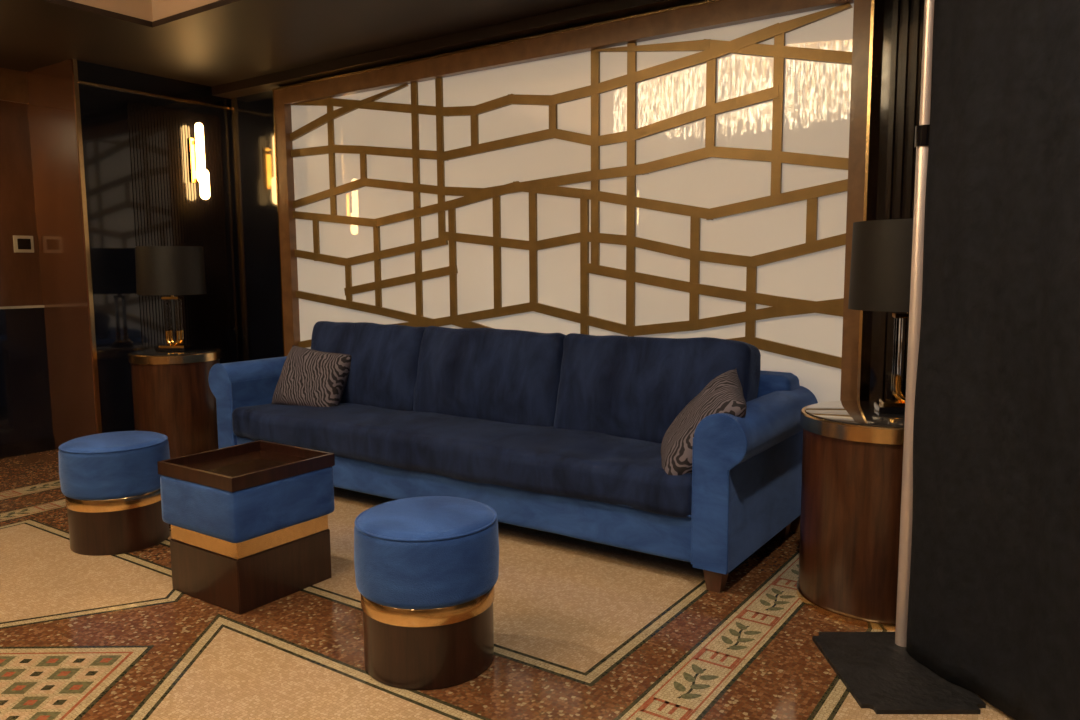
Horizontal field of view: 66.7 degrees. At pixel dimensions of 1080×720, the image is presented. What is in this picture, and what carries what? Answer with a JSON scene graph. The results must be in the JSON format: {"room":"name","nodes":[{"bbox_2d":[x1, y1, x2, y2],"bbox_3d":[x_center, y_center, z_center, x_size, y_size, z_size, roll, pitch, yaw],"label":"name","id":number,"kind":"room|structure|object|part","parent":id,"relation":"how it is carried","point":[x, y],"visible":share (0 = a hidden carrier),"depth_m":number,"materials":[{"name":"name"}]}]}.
{"room":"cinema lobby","nodes":[
{"label":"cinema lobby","id":0,"kind":"room"},
{"bbox_2d":[0,100,41,306],"bbox_3d":[-5.273,-0.623,2.832,0.150,3.100,8.750,4,8,34],"label":"wall","id":1,"kind":"structure","parent":0,"point":[20,283],"depth_m":5.35,"materials":[{"name":"brown walnut wood"}]},
{"bbox_2d":[0,68,28,103],"bbox_3d":[-5.522,-1.409,2.234,0.025,0.200,7.640,4,8,34],"label":"trim","id":2,"kind":"structure","parent":1,"relation":"attached to","point":[13,83],"depth_m":5.28,"materials":[{"name":"brown wood"}]},
{"bbox_2d":[0,305,44,308],"bbox_3d":[-5.510,0.004,2.391,0.030,0.015,7.640,4,8,34],"label":"trim","id":3,"kind":"structure","parent":1,"relation":"attached to","point":[33,306],"depth_m":5.39,"materials":[{"name":"gold metal"}]},
{"bbox_2d":[13,235,33,252],"bbox_3d":[-3.397,-0.763,5.396,0.019,0.110,0.120,4,8,34],"label":"light switch","id":4,"kind":"object","parent":1,"relation":"attached to","point":[22,244],"visible":1,"depth_m":5.39,"materials":[{"name":"black paint"}]},
{"bbox_2d":[0,308,52,444],"bbox_3d":[-5.511,0.493,2.449,0.020,0.970,7.640,4,8,34],"label":"trim","id":5,"kind":"structure","parent":1,"relation":"attached to","point":[25,399],"depth_m":5.43,"materials":[{"name":"black paint"}]},
{"bbox_2d":[0,436,54,458],"bbox_3d":[-5.493,0.932,2.488,0.015,0.090,7.640,4,8,34],"label":"baseboard","id":6,"kind":"structure","parent":1,"relation":"attached to","point":[47,443],"depth_m":5.46,"materials":[{"name":"black paint"}]},
{"bbox_2d":[68,0,152,21],"bbox_3d":[-4.558,-1.829,2.193,1.610,0.570,8.750,4,8,34],"label":"ceiling","id":7,"kind":"structure","parent":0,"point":[142,9],"depth_m":4.27,"materials":[{"name":"beige paint"}]},
{"bbox_2d":[0,0,305,86],"bbox_3d":[-4.551,-1.531,2.224,1.620,0.030,8.750,4,8,34],"label":"ceiling","id":8,"kind":"structure","parent":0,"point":[34,34],"depth_m":4.75,"materials":[{"name":"brown paint"}]},
{"bbox_2d":[77,60,242,432],"bbox_3d":[-2.786,-0.968,5.749,0.600,3.100,1.090,4,8,34],"label":"wall","id":9,"kind":"structure","parent":0,"point":[104,111],"depth_m":5.36,"materials":[{"name":"black paint"}]},
{"bbox_2d":[27,59,97,449],"bbox_3d":[-3.098,-0.616,5.328,0.604,2.500,0.020,4,8,34],"label":"wall panel","id":10,"kind":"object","parent":9,"relation":"attached to","point":[51,106],"depth_m":5.30,"materials":[{"name":"brown wood"}]},
{"bbox_2d":[72,59,101,433],"bbox_3d":[-2.844,-0.599,5.162,0.012,2.500,0.025,4,8,34],"label":"trim","id":11,"kind":"structure","parent":9,"relation":"attached to","point":[74,61],"depth_m":5.14,"materials":[{"name":"gold metal"}]},
{"bbox_2d":[78,81,231,109],"bbox_3d":[-2.536,-1.763,5.488,0.015,0.015,1.080,4,8,34],"label":"trim","id":12,"kind":"structure","parent":9,"relation":"attached to","point":[79,82],"depth_m":5.43,"materials":[{"name":"gold metal"}]},
{"bbox_2d":[127,102,231,363],"bbox_3d":[-2.472,-0.613,5.707,0.005,2.200,0.672,4,8,34],"label":"trim fluting","id":13,"kind":"structure","parent":9,"relation":"attached to","point":[138,104],"depth_m":5.65,"materials":[{"name":"black wood"}]},
{"bbox_2d":[188,123,209,199],"bbox_3d":[-2.359,-1.377,5.691,0.113,0.520,0.090,4,8,34],"label":"wall sconce","id":14,"kind":"object","parent":9,"relation":"attached to","point":[199,174],"visible":1,"depth_m":5.67,"materials":[{"name":"white glass"}]},
{"bbox_2d":[152,0,218,20],"bbox_3d":[1.464,-1.920,2.630,7.790,0.570,1.170,4,8,34],"label":"ceiling","id":15,"kind":"structure","parent":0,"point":[161,9],"depth_m":4.28,"materials":[{"name":"beige paint"}]},
{"bbox_2d":[0,449,1015,719],"bbox_3d":[-1.334,1.241,0.309,9.700,0.102,9.050,4,8,34],"label":"floor","id":16,"kind":"structure","parent":0,"point":[584,630],"depth_m":2.67,"materials":[{"name":"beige tile"}]},
{"bbox_2d":[58,431,169,555],"bbox_3d":[-1.891,0.578,3.673,0.442,0.478,0.442,4,8,34],"label":"round stool","id":17,"kind":"object","parent":16,"relation":"on","point":[110,481],"visible":0.91,"depth_m":3.50,"materials":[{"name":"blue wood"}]},
{"bbox_3d":[-1.892,0.457,3.659,0.442,0.233,0.442,4,8,34],"label":"velvet seat","id":18,"kind":"part","parent":17,"relation":"part of","materials":[{"name":"blue fabric"}]},
{"bbox_2d":[128,347,220,458],"bbox_3d":[-2.373,0.282,5.381,0.552,0.692,0.552,4,8,34],"label":"side table","id":19,"kind":"object","parent":16,"relation":"on","point":[173,397],"visible":0.81,"depth_m":5.15,"materials":[{"name":"brown wood"}]},
{"bbox_2d":[135,246,206,351],"bbox_3d":[-2.378,-0.394,5.305,0.414,0.670,0.414,0,6,5],"label":"table lamp","id":20,"kind":"object","parent":19,"relation":"on","point":[160,270],"visible":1,"depth_m":5.14,"materials":[{"name":"black fabric"}]},
{"bbox_3d":[-2.379,-0.576,5.285,0.414,0.305,0.414,0,6,5],"label":"lamp shade","id":21,"kind":"part","parent":20,"relation":"part of","materials":[{"name":"black fabric"}]},
{"bbox_3d":[-2.341,-0.292,5.291,0.022,0.210,0.022,0,6,5],"label":"glass post","id":22,"kind":"part","parent":20,"relation":"part of","materials":[{"name":"black"}]},
{"bbox_3d":[-2.337,-0.297,5.335,0.022,0.210,0.022,0,6,5],"label":"glass post","id":23,"kind":"part","parent":20,"relation":"part of","materials":[{"name":"black"}]},
{"bbox_3d":[-2.376,-0.054,5.343,0.520,0.014,0.520,4,8,34],"label":"glass","id":24,"kind":"part","parent":19,"relation":"part of","materials":[{"name":"glass"}]},
{"bbox_2d":[157,440,334,614],"bbox_3d":[-1.114,0.620,3.154,0.462,0.500,0.462,4,8,34],"label":"ottoman","id":25,"kind":"object","parent":16,"relation":"on","point":[250,531],"visible":1,"depth_m":3.01,"materials":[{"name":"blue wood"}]},
{"bbox_2d":[157,440,334,491],"bbox_3d":[-1.115,0.395,3.130,0.456,0.048,0.456,4,8,34],"label":"tray","id":26,"kind":"object","parent":25,"relation":"on","point":[255,466],"depth_m":3.09,"materials":[{"name":"brown wood"}]},
{"bbox_2d":[354,496,498,689],"bbox_3d":[-0.346,0.695,2.538,0.442,0.478,0.442,4,8,34],"label":"round stool","id":27,"kind":"object","parent":16,"relation":"on","point":[427,567],"visible":1,"depth_m":2.37,"materials":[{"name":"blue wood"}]},
{"bbox_3d":[-0.347,0.573,2.524,0.442,0.233,0.442,4,8,34],"label":"velvet seat","id":28,"kind":"part","parent":27,"relation":"part of","materials":[{"name":"blue fabric"}]},
{"bbox_2d":[208,322,817,592],"bbox_3d":[-0.344,0.294,4.187,3.222,0.908,0.912,4,8,34],"label":"sofa","id":29,"kind":"object","parent":16,"relation":"on","point":[556,433],"visible":0.94,"depth_m":3.67,"materials":[{"name":"blue fabric"}]},
{"bbox_3d":[-1.577,0.274,5.056,0.203,0.590,0.885,4,8,34],"label":"arm","id":30,"kind":"part","parent":29,"relation":"part of","materials":[{"name":"blue fabric"}]},
{"bbox_2d":[272,345,352,406],"bbox_3d":[-1.310,0.119,4.719,0.498,0.381,0.235,3,7,27],"label":"throw pillow","id":31,"kind":"object","parent":29,"relation":"on","point":[308,377],"visible":0.94,"depth_m":4.64,"materials":[{"name":"fabric"}]},
{"bbox_2d":[311,322,426,409],"bbox_3d":[-0.983,0.041,4.779,0.938,0.512,0.316,4,-5,35],"label":"cushion","id":32,"kind":"object","parent":29,"relation":"on","point":[385,370],"depth_m":4.56,"materials":[{"name":"blue fabric"}]},
{"bbox_2d":[232,402,691,514],"bbox_3d":[-0.373,0.401,4.161,2.833,0.222,0.816,4,8,34],"label":"seat cushion","id":33,"kind":"object","parent":29,"relation":"on","point":[602,471],"depth_m":3.71,"materials":[{"name":"blue fabric"}]},
{"bbox_2d":[413,327,565,426],"bbox_3d":[-0.249,0.094,4.273,0.941,0.514,0.312,4,-5,34],"label":"cushion","id":34,"kind":"object","parent":29,"relation":"on","point":[500,376],"depth_m":4.11,"materials":[{"name":"blue fabric"}]},
{"bbox_2d":[554,333,760,444],"bbox_3d":[0.512,0.150,3.748,0.937,0.516,0.305,4,-5,33],"label":"cushion","id":35,"kind":"object","parent":29,"relation":"on","point":[630,390],"depth_m":3.65,"materials":[{"name":"blue fabric"}]},
{"bbox_2d":[661,368,746,475],"bbox_3d":[0.636,0.268,3.224,0.340,0.442,0.455,1,7,14],"label":"throw pillow","id":36,"kind":"object","parent":29,"relation":"on","point":[724,393],"visible":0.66,"depth_m":3.12,"materials":[{"name":"fabric"}]},
{"bbox_3d":[0.664,0.816,3.091,0.081,0.100,0.081,4,8,34],"label":"leg","id":37,"kind":"part","parent":29,"relation":"part of","materials":[{"name":"brown wood"}]},
{"bbox_3d":[0.901,0.448,3.351,0.203,0.590,0.885,4,8,34],"label":"arm","id":38,"kind":"part","parent":29,"relation":"part of","materials":[{"name":"blue fabric"}]},
{"bbox_3d":[-0.144,0.293,4.480,3.073,0.644,0.205,4,8,34],"label":"frame","id":39,"kind":"part","parent":29,"relation":"part of","materials":[{"name":"blue fabric"}]},
{"bbox_3d":[1.088,0.745,3.700,0.081,0.100,0.081,4,8,34],"label":"leg","id":40,"kind":"part","parent":29,"relation":"part of","materials":[{"name":"brown wood"}]},
{"bbox_2d":[796,400,904,630],"bbox_3d":[1.220,0.529,2.958,0.552,0.692,0.552,4,8,34],"label":"side table","id":41,"kind":"object","parent":16,"relation":"on","point":[852,452],"visible":0.64,"depth_m":2.77,"materials":[{"name":"brown wood"}]},
{"bbox_3d":[1.217,0.192,2.921,0.520,0.014,0.520,4,8,34],"label":"glass","id":42,"kind":"part","parent":41,"relation":"part of","materials":[{"name":"clear glass"}]},
{"bbox_2d":[848,219,912,413],"bbox_3d":[1.306,-0.149,2.892,0.414,0.670,0.414,1,7,15],"label":"table lamp","id":43,"kind":"object","parent":41,"relation":"on","point":[881,253],"visible":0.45,"depth_m":2.77,"materials":[{"name":"black fabric"}]},
{"bbox_3d":[1.305,-0.331,2.872,0.414,0.305,0.414,1,7,15],"label":"lamp shade","id":44,"kind":"part","parent":43,"relation":"part of","materials":[{"name":"black fabric"}]},
{"bbox_2d":[812,0,985,713],"bbox_3d":[1.046,-0.288,2.323,0.517,2.460,0.555,4,8,34],"label":"stand","id":45,"kind":"object","parent":16,"relation":"on","point":[877,669],"depth_m":2.45,"materials":[{"name":"black metal"}]},
{"bbox_2d":[906,0,1079,719],"bbox_3d":[1.348,-0.215,1.601,0.059,2.440,1.800,-2,7,-14],"label":"curtain","id":46,"kind":"object","parent":16,"relation":"on","point":[994,601],"visible":1,"depth_m":2.17,"materials":[{"name":"fabric"}]},
{"bbox_2d":[231,0,924,400],"bbox_3d":[1.103,-0.779,3.823,9.600,3.100,0.150,4,8,34],"label":"wall","id":47,"kind":"structure","parent":0,"point":[254,112],"depth_m":5.77,"materials":[{"name":"black paint"}]},
{"bbox_2d":[231,98,247,360],"bbox_3d":[-2.197,-0.671,6.031,0.025,2.440,0.015,4,8,34],"label":"trim","id":48,"kind":"structure","parent":47,"relation":"attached to","point":[232,99],"depth_m":5.99,"materials":[{"name":"gold metal"}]},
{"bbox_2d":[152,0,603,65],"bbox_3d":[1.467,-1.621,2.657,7.780,0.030,1.180,4,8,34],"label":"ceiling","id":49,"kind":"structure","parent":47,"relation":"attached to","point":[304,32],"depth_m":4.29,"materials":[{"name":"brown paint"}]},
{"bbox_2d":[212,0,706,98],"bbox_3d":[1.341,-1.655,3.371,8.800,0.060,0.150,4,8,34],"label":"trim","id":50,"kind":"structure","parent":47,"relation":"attached to","point":[601,11],"depth_m":4.54,"materials":[{"name":"brown wood"}]},
{"bbox_2d":[272,0,879,531],"bbox_3d":[-0.184,-0.516,4.603,3.854,2.422,0.090,4,8,34],"label":"lattice panel","id":51,"kind":"object","parent":47,"relation":"attached to","point":[704,169],"visible":0.76,"depth_m":4.18,"materials":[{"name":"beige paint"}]},
{"bbox_3d":[-0.158,-0.531,4.612,3.700,2.210,0.018,4,8,34],"label":"cream glass","id":52,"kind":"part","parent":51,"relation":"part of","materials":[{"name":"beige glass"}]},
{"bbox_2d":[877,0,919,400],"bbox_3d":[2.447,-0.345,2.834,2.380,2.440,0.020,4,8,34],"label":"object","id":53,"kind":"object","parent":47,"relation":"attached to","point":[906,3],"visible":0.02,"depth_m":3.41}
]}

